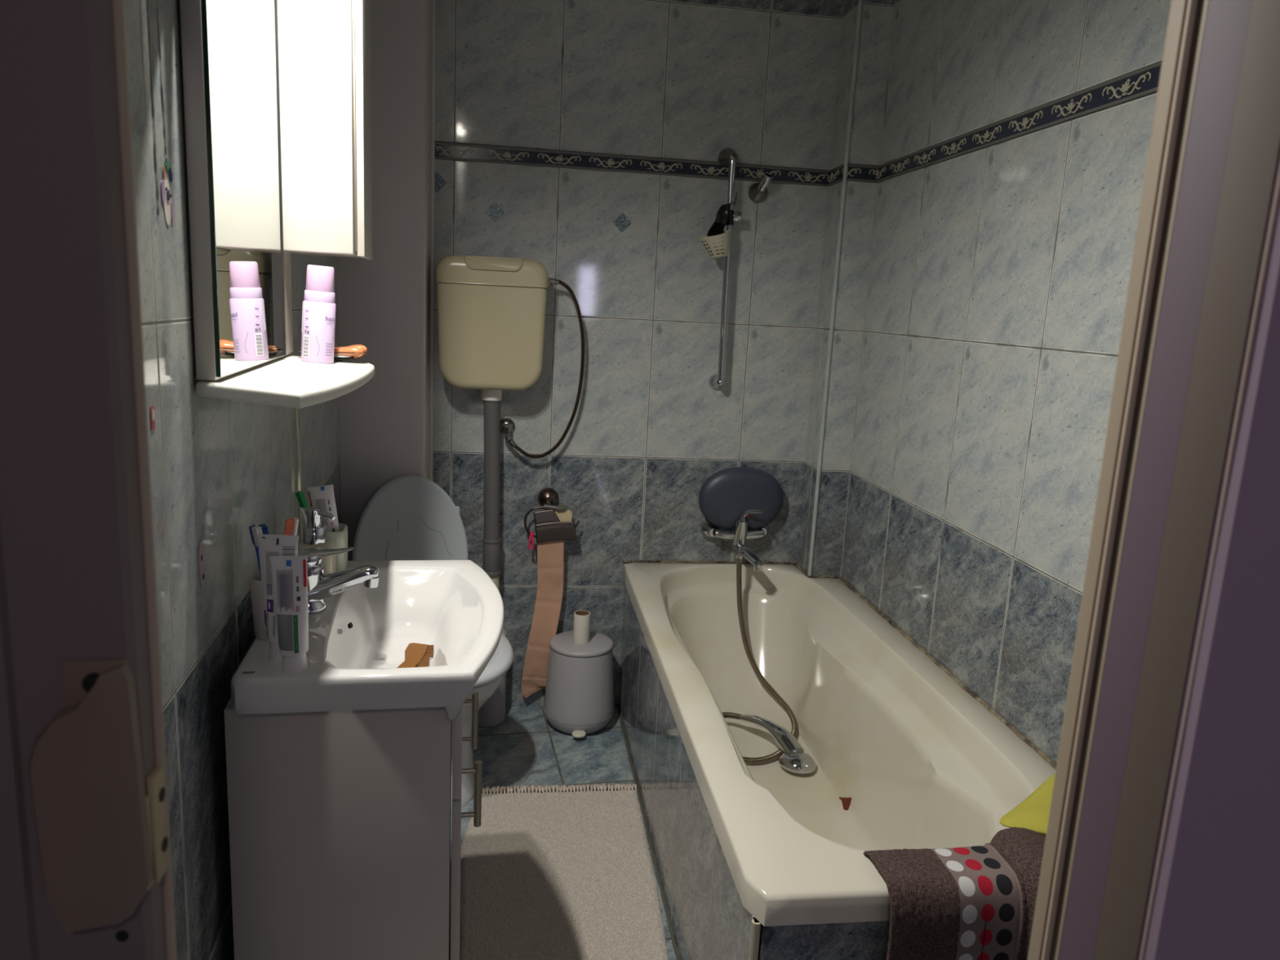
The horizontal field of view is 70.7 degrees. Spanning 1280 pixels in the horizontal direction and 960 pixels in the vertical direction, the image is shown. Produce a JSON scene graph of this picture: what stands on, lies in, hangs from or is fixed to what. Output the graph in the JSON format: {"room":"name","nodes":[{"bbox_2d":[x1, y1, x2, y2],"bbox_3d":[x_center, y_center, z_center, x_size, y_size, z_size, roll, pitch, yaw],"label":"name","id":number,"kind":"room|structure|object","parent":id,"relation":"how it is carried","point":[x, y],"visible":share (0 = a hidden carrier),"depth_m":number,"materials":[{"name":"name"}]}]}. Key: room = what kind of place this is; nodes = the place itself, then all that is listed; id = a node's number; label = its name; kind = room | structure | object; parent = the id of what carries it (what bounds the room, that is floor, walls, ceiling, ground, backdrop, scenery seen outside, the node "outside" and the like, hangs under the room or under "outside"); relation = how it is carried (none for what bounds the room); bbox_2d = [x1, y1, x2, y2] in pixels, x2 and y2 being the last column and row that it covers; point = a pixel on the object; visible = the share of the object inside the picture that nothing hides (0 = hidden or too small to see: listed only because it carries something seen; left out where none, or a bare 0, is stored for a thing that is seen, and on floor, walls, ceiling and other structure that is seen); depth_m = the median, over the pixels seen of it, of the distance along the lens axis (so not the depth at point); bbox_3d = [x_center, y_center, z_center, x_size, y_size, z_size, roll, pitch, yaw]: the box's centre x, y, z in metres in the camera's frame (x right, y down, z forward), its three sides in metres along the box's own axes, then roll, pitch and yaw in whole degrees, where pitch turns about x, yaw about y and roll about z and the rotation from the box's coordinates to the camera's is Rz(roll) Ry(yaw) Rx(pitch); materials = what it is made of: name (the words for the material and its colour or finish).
{"room":"bathroom","nodes":[
{"label":"bathroom","id":0,"kind":"room"},
{"bbox_2d":[124,0,341,959],"bbox_3d":[-0.704,-0.260,1.671,0.060,2.500,2.264,1,11,-12],"label":"wall","id":1,"kind":"structure","parent":0,"point":[220,468],"depth_m":1.16,"materials":[{"name":"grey tile"}]},
{"bbox_2d":[150,405,155,430],"bbox_3d":[-0.537,-0.068,0.995,0.001,0.026,0.012,1,11,-12],"label":"sticker","id":2,"kind":"object","parent":1,"relation":"attached to","point":[152,408],"visible":1,"depth_m":0.99,"materials":[{"name":"red plastic"}]},
{"bbox_2d":[151,408,154,421],"bbox_3d":[-0.537,-0.071,0.996,0.001,0.014,0.007,1,11,-8],"label":"picture","id":3,"kind":"object","parent":2,"relation":"on","point":[153,410],"depth_m":0.99},
{"bbox_2d":[146,0,166,215],"bbox_3d":[-0.534,-0.434,0.998,0.002,0.276,0.041,1,11,-12],"label":"residue","id":4,"kind":"object","parent":1,"relation":"attached to","point":[152,83],"visible":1,"depth_m":1.00,"materials":[{"name":"grey"}]},
{"bbox_2d":[164,157,168,172],"bbox_3d":[-0.542,-0.361,1.034,0.001,0.016,0.014,1,11,-12],"label":"sticker","id":5,"kind":"object","parent":1,"relation":"attached to","point":[166,164],"visible":1,"depth_m":1.03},
{"bbox_2d":[161,165,173,225],"bbox_3d":[-0.542,-0.326,1.036,0.002,0.065,0.041,1,11,-12],"label":"sticker","id":6,"kind":"object","parent":1,"relation":"attached to","point":[166,194],"visible":1,"depth_m":1.03,"materials":[{"name":"white paper"}]},
{"bbox_2d":[168,167,173,181],"bbox_3d":[-0.545,-0.355,1.048,0.001,0.016,0.014,1,11,-12],"label":"sticker","id":7,"kind":"object","parent":1,"relation":"attached to","point":[171,173],"visible":1,"depth_m":1.05,"materials":[{"name":"plastic"}]},
{"bbox_2d":[198,540,204,586],"bbox_3d":[-0.580,0.110,1.193,0.001,0.064,0.024,1,11,-12],"label":"sticker","id":8,"kind":"object","parent":1,"relation":"attached to","point":[201,555],"visible":1,"depth_m":1.19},
{"bbox_2d":[179,0,374,408],"bbox_3d":[-0.503,-0.607,1.364,0.196,0.926,0.668,1,11,-12],"label":"upper cabinet","id":9,"kind":"object","parent":1,"relation":"attached to","point":[277,93],"visible":1,"depth_m":1.39,"materials":[{"name":"white paint"}]},
{"bbox_2d":[205,0,284,377],"bbox_3d":[-0.559,-0.586,1.287,0.002,0.837,0.441,1,11,-11],"label":"mirror","id":10,"kind":"object","parent":9,"relation":"on","point":[242,34],"depth_m":1.28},
{"bbox_2d":[195,355,374,408],"bbox_3d":[-0.527,-0.160,1.412,0.180,0.030,0.593,1,11,-12],"label":"shelf","id":11,"kind":"object","parent":9,"relation":"attached to","point":[282,380],"depth_m":1.25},
{"bbox_2d":[301,264,336,363],"bbox_3d":[-0.563,-0.289,1.577,0.059,0.168,0.043,5,11,8],"label":"bottle","id":12,"kind":"object","parent":9,"relation":"on","point":[318,307],"visible":1,"depth_m":1.56,"materials":[{"name":"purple plastic"}]},
{"bbox_2d":[297,349,365,361],"bbox_3d":[-0.565,-0.229,1.657,0.120,0.018,0.068,1,11,-12],"label":"glass dish","id":13,"kind":"object","parent":9,"relation":"on","point":[338,356],"visible":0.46,"depth_m":1.64,"materials":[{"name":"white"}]},
{"bbox_2d":[333,346,363,357],"bbox_3d":[-0.560,-0.235,1.650,0.104,0.020,0.020,1,11,-11],"label":"makeup brush","id":14,"kind":"object","parent":13,"relation":"in","point":[350,349],"visible":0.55,"depth_m":1.65,"materials":[{"name":"orange wood"}]},
{"bbox_2d":[333,344,367,354],"bbox_3d":[-0.558,-0.242,1.666,0.104,0.020,0.020,1,11,-11],"label":"makeup brush","id":15,"kind":"object","parent":13,"relation":"in","point":[363,348],"visible":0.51,"depth_m":1.67,"materials":[{"name":"orange wood"}]},
{"bbox_2d":[293,408,302,542],"bbox_3d":[-0.716,0.053,1.895,0.010,0.600,0.033,1,11,-8],"label":"power cord","id":16,"kind":"object","parent":1,"relation":"hanging from","point":[295,409],"visible":0.51,"depth_m":1.89,"materials":[{"name":"white plastic"}]},
{"bbox_2d":[337,0,431,560],"bbox_3d":[-0.767,-0.452,2.644,0.283,2.500,0.199,1,11,-8],"label":"wall","id":17,"kind":"structure","parent":0,"point":[384,300],"depth_m":2.53,"materials":[{"name":"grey paint"}]},
{"bbox_2d":[429,0,435,480],"bbox_3d":[-0.635,-0.467,2.755,0.010,2.500,0.012,1,11,-8],"label":"trim","id":18,"kind":"structure","parent":17,"relation":"attached to","point":[433,2],"depth_m":2.70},
{"bbox_2d":[448,706,676,959],"bbox_3d":[0.208,1.309,0.531,2.281,0.050,5.350,1,11,-8],"label":"floor","id":19,"kind":"structure","parent":0,"point":[524,749],"depth_m":2.71,"materials":[{"name":"tile"}]},
{"bbox_2d":[224,692,482,959],"bbox_3d":[-0.465,0.645,1.596,0.354,0.778,0.530,1,11,-12],"label":"vanity cabinet","id":20,"kind":"object","parent":19,"relation":"on","point":[340,821],"visible":0.61,"depth_m":1.30,"materials":[{"name":"white paint"}]},
{"bbox_2d":[231,560,504,720],"bbox_3d":[-0.422,0.263,1.525,0.379,0.101,0.572,1,11,-12],"label":"washbasin","id":21,"kind":"object","parent":20,"relation":"in","point":[357,645],"visible":0.88,"depth_m":1.44,"materials":[{"name":"ceramic"}]},
{"bbox_2d":[249,571,267,640],"bbox_3d":[-0.555,0.189,1.361,0.060,0.094,0.060,1,11,-8],"label":"tumbler","id":22,"kind":"object","parent":21,"relation":"on","point":[260,630],"visible":0.32,"depth_m":1.34,"materials":[{"name":"white plastic"}]},
{"bbox_2d":[248,524,262,577],"bbox_3d":[-0.563,0.146,1.352,0.038,0.162,0.019,-3,13,-29],"label":"toothbrush","id":23,"kind":"object","parent":22,"relation":"in","point":[254,530],"visible":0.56,"depth_m":1.33,"materials":[{"name":"blue plastic"}]},
{"bbox_2d":[258,523,268,534],"bbox_3d":[-0.559,0.144,1.370,0.030,0.159,0.019,-5,13,-34],"label":"toothbrush","id":24,"kind":"object","parent":22,"relation":"in","point":[264,531],"visible":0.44,"depth_m":1.34,"materials":[{"name":"blue plastic"}]},
{"bbox_2d":[283,517,298,535],"bbox_3d":[-0.532,0.141,1.356,0.042,0.174,0.018,5,11,11],"label":"toothbrush","id":25,"kind":"object","parent":22,"relation":"in","point":[291,527],"visible":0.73,"depth_m":1.34,"materials":[{"name":"orange plastic"}]},
{"bbox_2d":[257,533,298,661],"bbox_3d":[-0.504,0.165,1.265,0.046,0.184,0.037,9,12,28],"label":"toothpaste tube","id":26,"kind":"object","parent":21,"relation":"on","point":[269,545],"visible":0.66,"depth_m":1.25,"materials":[{"name":"grey plastic"}]},
{"bbox_2d":[266,584,272,595],"bbox_3d":[-0.515,0.152,1.253,0.008,0.015,0.003,3,13,-8],"label":"print","id":27,"kind":"object","parent":26,"relation":"on","point":[267,584],"depth_m":1.25},
{"bbox_2d":[266,551,279,593],"bbox_3d":[-0.509,0.128,1.250,0.018,0.060,0.004,2,11,-5],"label":"print","id":28,"kind":"object","parent":26,"relation":"attached to","point":[269,589],"depth_m":1.25,"materials":[{"name":"grey plastic"}]},
{"bbox_2d":[272,615,274,636],"bbox_3d":[-0.511,0.204,1.259,0.003,0.032,0.003,3,13,-8],"label":"print","id":29,"kind":"object","parent":26,"relation":"attached to","point":[273,615],"depth_m":1.26},
{"bbox_2d":[269,555,308,673],"bbox_3d":[-0.477,0.182,1.238,0.042,0.164,0.039,8,12,24],"label":"toothpaste tube","id":30,"kind":"object","parent":21,"relation":"on","point":[289,573],"visible":1,"depth_m":1.22,"materials":[{"name":"white plastic"}]},
{"bbox_2d":[276,569,293,609],"bbox_3d":[-0.480,0.150,1.220,0.021,0.057,0.009,0,12,-8],"label":"print","id":31,"kind":"object","parent":30,"relation":"on","point":[277,570],"depth_m":1.22},
{"bbox_2d":[279,573,293,612],"bbox_3d":[-0.478,0.153,1.220,0.019,0.053,0.006,2,11,-6],"label":"print","id":32,"kind":"object","parent":30,"relation":"on","point":[286,580],"depth_m":1.22,"materials":[{"name":"grey"}]},
{"bbox_2d":[297,506,336,574],"bbox_3d":[-0.578,0.116,1.611,0.072,0.139,0.066,1,11,-12],"label":"soap dispenser","id":33,"kind":"object","parent":21,"relation":"on","point":[313,532],"visible":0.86,"depth_m":1.59,"materials":[{"name":"silver ceramic"}]},
{"bbox_2d":[297,539,336,574],"bbox_3d":[-0.582,0.148,1.616,0.066,0.075,0.066,1,11,-12],"label":"bottle","id":34,"kind":"object","parent":33,"relation":"attached to","point":[328,562],"depth_m":1.59,"materials":[{"name":"beige ceramic"}]},
{"bbox_2d":[325,523,347,571],"bbox_3d":[-0.586,0.129,1.692,0.070,0.082,0.070,1,11,-12],"label":"mug","id":35,"kind":"object","parent":21,"relation":"on","point":[340,538],"visible":0.31,"depth_m":1.67,"materials":[{"name":"white ceramic"}]},
{"bbox_2d":[293,489,307,524],"bbox_3d":[-0.610,0.089,1.661,0.053,0.143,0.018,-3,12,-27],"label":"toothbrush","id":36,"kind":"object","parent":35,"relation":"in","point":[300,498],"visible":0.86,"depth_m":1.64,"materials":[{"name":"green plastic"}]},
{"bbox_2d":[306,484,339,532],"bbox_3d":[-0.583,0.085,1.676,0.058,0.156,0.035,-6,14,-38],"label":"toothpaste tube","id":37,"kind":"object","parent":35,"relation":"in","point":[322,496],"visible":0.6,"depth_m":1.66,"materials":[{"name":"grey plastic"}]},
{"bbox_2d":[315,497,328,524],"bbox_3d":[-0.586,0.060,1.664,0.024,0.053,0.003,2,11,-6],"label":"print","id":38,"kind":"object","parent":37,"relation":"attached to","point":[323,503],"depth_m":1.66,"materials":[{"name":"grey plastic"}]},
{"bbox_2d":[297,546,378,614],"bbox_3d":[-0.502,0.162,1.484,0.140,0.106,0.055,1,11,-12],"label":"tap","id":39,"kind":"object","parent":21,"relation":"on","point":[321,586],"visible":0.79,"depth_m":1.47,"materials":[{"name":"silver metal"}]},
{"bbox_2d":[306,562,326,614],"bbox_3d":[-0.544,0.173,1.478,0.056,0.081,0.055,1,11,-12],"label":"tap","id":40,"kind":"object","parent":39,"relation":"on","point":[317,580],"depth_m":1.46,"materials":[{"name":"silver metal"}]},
{"bbox_2d":[397,642,433,667],"bbox_3d":[-0.378,0.301,1.528,0.054,0.010,0.111,2,11,-3],"label":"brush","id":41,"kind":"object","parent":21,"relation":"in","point":[416,655],"visible":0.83,"depth_m":1.54,"materials":[{"name":"orange wood"}]},
{"bbox_2d":[351,475,513,811],"bbox_3d":[-0.553,0.443,2.463,0.374,0.835,0.570,-4,13,-31],"label":"toilet","id":42,"kind":"object","parent":19,"relation":"on","point":[409,517],"visible":0.38,"depth_m":2.58,"materials":[{"name":"ceramic"}]},
{"bbox_2d":[482,400,501,591],"bbox_3d":[-0.501,0.131,2.735,0.064,0.735,0.268,7,12,21],"label":"pipe","id":43,"kind":"object","parent":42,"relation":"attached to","point":[491,540],"visible":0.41,"depth_m":2.79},
{"bbox_2d":[482,537,501,577],"bbox_3d":[-0.470,0.242,2.855,0.060,0.120,0.060,1,11,-8],"label":"socket","id":44,"kind":"object","parent":43,"relation":"attached to","point":[491,545],"depth_m":2.83,"materials":[{"name":"grey plastic"}]},
{"bbox_2d":[478,627,506,727],"bbox_3d":[-0.484,0.615,2.897,0.108,0.340,0.108,1,11,-8],"label":"toilet brush holder","id":45,"kind":"object","parent":19,"relation":"on","point":[492,713],"visible":0.29,"depth_m":2.88,"materials":[{"name":"white plastic"}]},
{"bbox_2d":[459,783,669,959],"bbox_3d":[-0.157,1.011,1.780,0.508,0.020,1.607,1,11,-8],"label":"bath rug","id":46,"kind":"object","parent":19,"relation":"on","point":[557,875],"visible":1,"depth_m":2.13,"materials":[{"name":"fabric"}]},
{"bbox_2d":[543,631,613,737],"bbox_3d":[-0.193,0.655,2.901,0.226,0.288,0.238,1,11,-8],"label":"pedal bin","id":47,"kind":"object","parent":19,"relation":"on","point":[579,699],"visible":0.94,"depth_m":2.82,"materials":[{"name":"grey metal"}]},
{"bbox_2d":[573,610,590,644],"bbox_3d":[-0.185,0.467,2.866,0.052,0.094,0.052,1,11,-8],"label":"toilet roll","id":48,"kind":"object","parent":47,"relation":"on","point":[581,628],"visible":1,"depth_m":2.85,"materials":[{"name":"paper"}]},
{"bbox_2d":[622,562,1055,926],"bbox_3d":[0.386,0.644,2.235,0.691,0.402,1.720,1,11,-8],"label":"bathtub","id":49,"kind":"object","parent":19,"relation":"on","point":[922,763],"visible":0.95,"depth_m":2.18,"materials":[{"name":"ceramic"}]},
{"bbox_2d":[739,714,816,773],"bbox_3d":[0.398,0.740,2.570,0.102,0.082,0.294,-2,12,-25],"label":"shower","id":50,"kind":"object","parent":49,"relation":"on","point":[793,759],"visible":1,"depth_m":2.50,"materials":[{"name":"silver metal"}]},
{"bbox_2d":[839,796,851,810],"bbox_3d":[0.530,0.825,2.292,0.049,0.036,0.016,1,11,-8],"label":"plug","id":51,"kind":"object","parent":49,"relation":"on","point":[846,802],"visible":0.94,"depth_m":2.29,"materials":[{"name":"brown rubber"}]},
{"bbox_2d":[862,826,1045,959],"bbox_3d":[0.501,0.778,1.440,0.302,0.437,0.202,1,11,-8],"label":"bath towel","id":52,"kind":"object","parent":49,"relation":"hanging from","point":[975,902],"visible":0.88,"depth_m":1.35,"materials":[{"name":"brown fabric"}]},
{"bbox_2d":[999,773,1055,834],"bbox_3d":[0.707,0.562,1.527,0.201,0.043,0.205,1,11,-8],"label":"cleaning cloth","id":53,"kind":"object","parent":49,"relation":"on","point":[1033,813],"visible":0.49,"depth_m":1.53,"materials":[{"name":"yellow fabric"}]},
{"bbox_2d":[432,0,844,706],"bbox_3d":[-0.196,-0.464,2.852,1.532,2.500,0.060,1,11,-8],"label":"wall","id":54,"kind":"structure","parent":0,"point":[696,80],"depth_m":2.81,"materials":[{"name":"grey tile"}]},
{"bbox_2d":[434,172,446,192],"bbox_3d":[-0.604,-0.884,2.681,0.060,0.060,0.001,1,11,-8],"label":"decal","id":55,"kind":"object","parent":54,"relation":"attached to","point":[439,182],"visible":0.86,"depth_m":2.68},
{"bbox_2d":[435,254,550,400],"bbox_3d":[-0.440,-0.450,2.707,0.331,0.424,0.161,1,11,-8],"label":"toilet cistern","id":56,"kind":"object","parent":54,"relation":"attached to","point":[491,335],"visible":1,"depth_m":2.63,"materials":[{"name":"beige plastic"}]},
{"bbox_2d":[507,278,584,458],"bbox_3d":[-0.286,-0.337,2.774,0.230,0.554,0.040,1,11,-8],"label":"supply hose","id":57,"kind":"object","parent":56,"relation":"attached to","point":[553,281],"visible":1,"depth_m":2.80,"materials":[{"name":"silver metal"}]},
{"bbox_2d":[484,201,504,222],"bbox_3d":[-0.437,-0.808,2.718,0.060,0.060,0.001,1,11,-8],"label":"decal","id":58,"kind":"object","parent":54,"relation":"attached to","point":[494,211],"visible":1,"depth_m":2.72},
{"bbox_2d":[499,418,515,440],"bbox_3d":[-0.416,-0.156,2.817,0.052,0.064,0.071,1,11,-8],"label":"angle valve","id":59,"kind":"object","parent":54,"relation":"attached to","point":[507,426],"visible":0.97,"depth_m":2.83,"materials":[{"name":"silver metal"}]},
{"bbox_2d":[524,487,579,543],"bbox_3d":[-0.281,0.114,2.888,0.179,0.166,0.072,1,11,-8],"label":"toilet paper holder","id":60,"kind":"object","parent":54,"relation":"attached to","point":[555,523],"visible":1,"depth_m":2.87,"materials":[{"name":"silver metal"}]},
{"bbox_2d":[528,531,533,550],"bbox_3d":[-0.346,0.193,2.870,0.019,0.061,0.009,1,11,-8],"label":"tie","id":61,"kind":"object","parent":60,"relation":"hanging from","point":[531,534],"visible":1,"depth_m":2.87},
{"bbox_2d":[521,540,564,697],"bbox_3d":[-0.317,0.445,2.940,0.127,0.580,0.037,1,11,-8],"label":"paper strip","id":62,"kind":"object","parent":60,"relation":"hanging from","point":[550,565],"visible":0.97,"depth_m":2.94,"materials":[{"name":"beige paper"}]},
{"bbox_2d":[613,213,631,232],"bbox_3d":[-0.054,-0.791,2.773,0.060,0.060,0.001,1,11,-8],"label":"decal","id":63,"kind":"object","parent":54,"relation":"attached to","point":[621,222],"visible":1,"depth_m":2.77},
{"bbox_2d":[434,141,828,186],"bbox_3d":[-0.011,-0.960,2.743,1.219,0.048,0.012,1,11,-8],"label":"trim","id":64,"kind":"structure","parent":54,"relation":"attached to","point":[443,150],"depth_m":2.73,"materials":[{"name":"black tile"}]},
{"bbox_2d":[622,560,795,564],"bbox_3d":[0.235,0.276,3.023,0.590,0.012,0.012,1,11,-8],"label":"trim","id":65,"kind":"structure","parent":54,"relation":"attached to","point":[624,561],"depth_m":3.02,"materials":[{"name":"grey plastic"}]},
{"bbox_2d":[708,147,737,389],"bbox_3d":[0.258,-0.649,2.809,0.063,0.738,0.074,1,11,-8],"label":"shower rail","id":66,"kind":"object","parent":54,"relation":"attached to","point":[727,157],"visible":1,"depth_m":2.78,"materials":[{"name":"silver metal"}]},
{"bbox_2d":[697,191,737,257],"bbox_3d":[0.242,-0.773,2.729,0.125,0.202,0.064,-1,12,-20],"label":"basket","id":67,"kind":"object","parent":66,"relation":"hanging from","point":[717,241],"visible":1,"depth_m":2.73,"materials":[{"name":"beige plastic"}]},
{"bbox_2d":[715,204,742,225],"bbox_3d":[0.267,-0.806,2.744,0.096,0.062,0.043,-2,12,-25],"label":"slider","id":68,"kind":"object","parent":66,"relation":"attached to","point":[733,216],"visible":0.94,"depth_m":2.74,"materials":[{"name":"black plastic"}]},
{"bbox_2d":[700,509,768,571],"bbox_3d":[0.329,0.180,2.920,0.234,0.184,0.194,1,11,-8],"label":"mixer tap","id":69,"kind":"object","parent":54,"relation":"attached to","point":[740,533],"visible":0.91,"depth_m":2.93,"materials":[{"name":"silver metal"}]},
{"bbox_2d":[736,546,742,559],"bbox_3d":[0.322,0.236,2.912,0.019,0.038,0.019,-4,13,-30],"label":"outlet","id":70,"kind":"object","parent":69,"relation":"attached to","point":[739,549],"depth_m":2.90,"materials":[{"name":"silver metal"}]},
{"bbox_2d":[721,558,797,764],"bbox_3d":[0.358,0.523,2.694,0.263,0.452,0.508,6,11,15],"label":"shower hose","id":71,"kind":"object","parent":69,"relation":"hanging from","point":[776,754],"visible":0.62,"depth_m":2.83,"materials":[{"name":"silver metal"}]},
{"bbox_2d":[698,466,783,529],"bbox_3d":[0.333,0.061,2.959,0.284,0.210,0.068,1,11,-8],"label":"pillow","id":72,"kind":"object","parent":54,"relation":"attached to","point":[728,493],"visible":0.94,"depth_m":2.93,"materials":[{"name":"plastic"}]},
{"bbox_2d":[747,173,772,202],"bbox_3d":[0.371,-0.897,2.771,0.062,0.082,0.084,1,11,-8],"label":"bracket","id":73,"kind":"object","parent":54,"relation":"attached to","point":[757,192],"visible":1,"depth_m":2.78,"materials":[{"name":"silver metal"}]},
{"bbox_2d":[617,583,762,959],"bbox_3d":[0.054,0.713,2.211,0.012,0.462,1.712,1,11,-8],"label":"wall","id":74,"kind":"structure","parent":0,"point":[709,919],"depth_m":1.97,"materials":[{"name":"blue tile"}]},
{"bbox_2d":[616,703,679,959],"bbox_3d":[0.033,0.935,2.259,0.013,0.013,1.701,1,11,-8],"label":"trim","id":75,"kind":"structure","parent":74,"relation":"attached to","point":[663,896],"depth_m":2.29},
{"bbox_2d":[752,917,889,959],"bbox_3d":[0.496,0.888,1.430,0.683,0.462,0.012,1,11,-8],"label":"wall","id":76,"kind":"structure","parent":0,"point":[863,940],"depth_m":1.36,"materials":[{"name":"blue tile"}]},
{"bbox_2d":[748,918,760,959],"bbox_3d":[0.161,0.880,1.381,0.014,0.462,0.014,1,11,-8],"label":"trim","id":77,"kind":"structure","parent":76,"relation":"attached to","point":[755,926],"depth_m":1.34,"materials":[{"name":"beige plastic"}]},
{"bbox_2d":[795,0,894,578],"bbox_3d":[0.626,-0.424,2.861,0.100,2.500,0.150,1,11,-8],"label":"wall","id":78,"kind":"structure","parent":0,"point":[877,15],"depth_m":2.78,"materials":[{"name":"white tile"}]},
{"bbox_2d":[795,562,838,578],"bbox_3d":[0.583,0.300,2.987,0.108,0.012,0.158,1,11,-8],"label":"trim","id":79,"kind":"structure","parent":78,"relation":"attached to","point":[797,564],"depth_m":2.92,"materials":[{"name":"grey plastic"}]},
{"bbox_2d":[807,0,862,576],"bbox_3d":[0.598,-0.656,2.733,0.013,1.998,0.013,1,11,-8],"label":"trim","id":80,"kind":"structure","parent":78,"relation":"attached to","point":[860,2],"depth_m":2.74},
{"bbox_2d":[826,164,844,186],"bbox_3d":[0.600,-0.931,2.755,0.012,0.048,0.150,1,11,-8],"label":"trim","id":81,"kind":"structure","parent":78,"relation":"attached to","point":[835,175],"depth_m":2.75,"materials":[{"name":"black tile"}]},
{"bbox_2d":[845,163,876,182],"bbox_3d":[0.661,-0.915,2.687,0.100,0.048,0.012,1,11,-8],"label":"trim","id":82,"kind":"structure","parent":78,"relation":"attached to","point":[856,172],"depth_m":2.68,"materials":[{"name":"black tile"}]},
{"bbox_2d":[839,0,1171,764],"bbox_3d":[0.854,-0.197,1.754,0.060,2.500,2.150,1,11,-8],"label":"wall","id":83,"kind":"structure","parent":0,"point":[998,276],"depth_m":2.00,"materials":[{"name":"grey tile"}]},
{"bbox_2d":[837,576,1056,769],"bbox_3d":[0.742,0.463,2.198,0.014,0.014,1.500,1,11,-8],"label":"trim","id":84,"kind":"structure","parent":83,"relation":"attached to","point":[1042,754],"depth_m":2.10,"materials":[{"name":"beige plastic"}]},
{"bbox_2d":[875,60,1162,182],"bbox_3d":[0.841,-0.713,1.700,0.012,0.048,2.050,1,11,-8],"label":"trim","id":85,"kind":"structure","parent":83,"relation":"attached to","point":[1144,81],"depth_m":1.85,"materials":[{"name":"black tile"}]},
{"bbox_3d":[0.090,-0.015,0.624,1.851,2.500,0.120,1,11,-8],"label":"wall","id":86,"kind":"structure","parent":0,"visible":0},
{"bbox_2d":[0,0,1279,959],"bbox_3d":[-0.136,0.166,0.631,1.427,2.120,0.128,1,11,-8],"label":"door frame","id":87,"kind":"structure","parent":86,"relation":"in","point":[1162,841],"depth_m":0.63,"materials":[{"name":"paint"}]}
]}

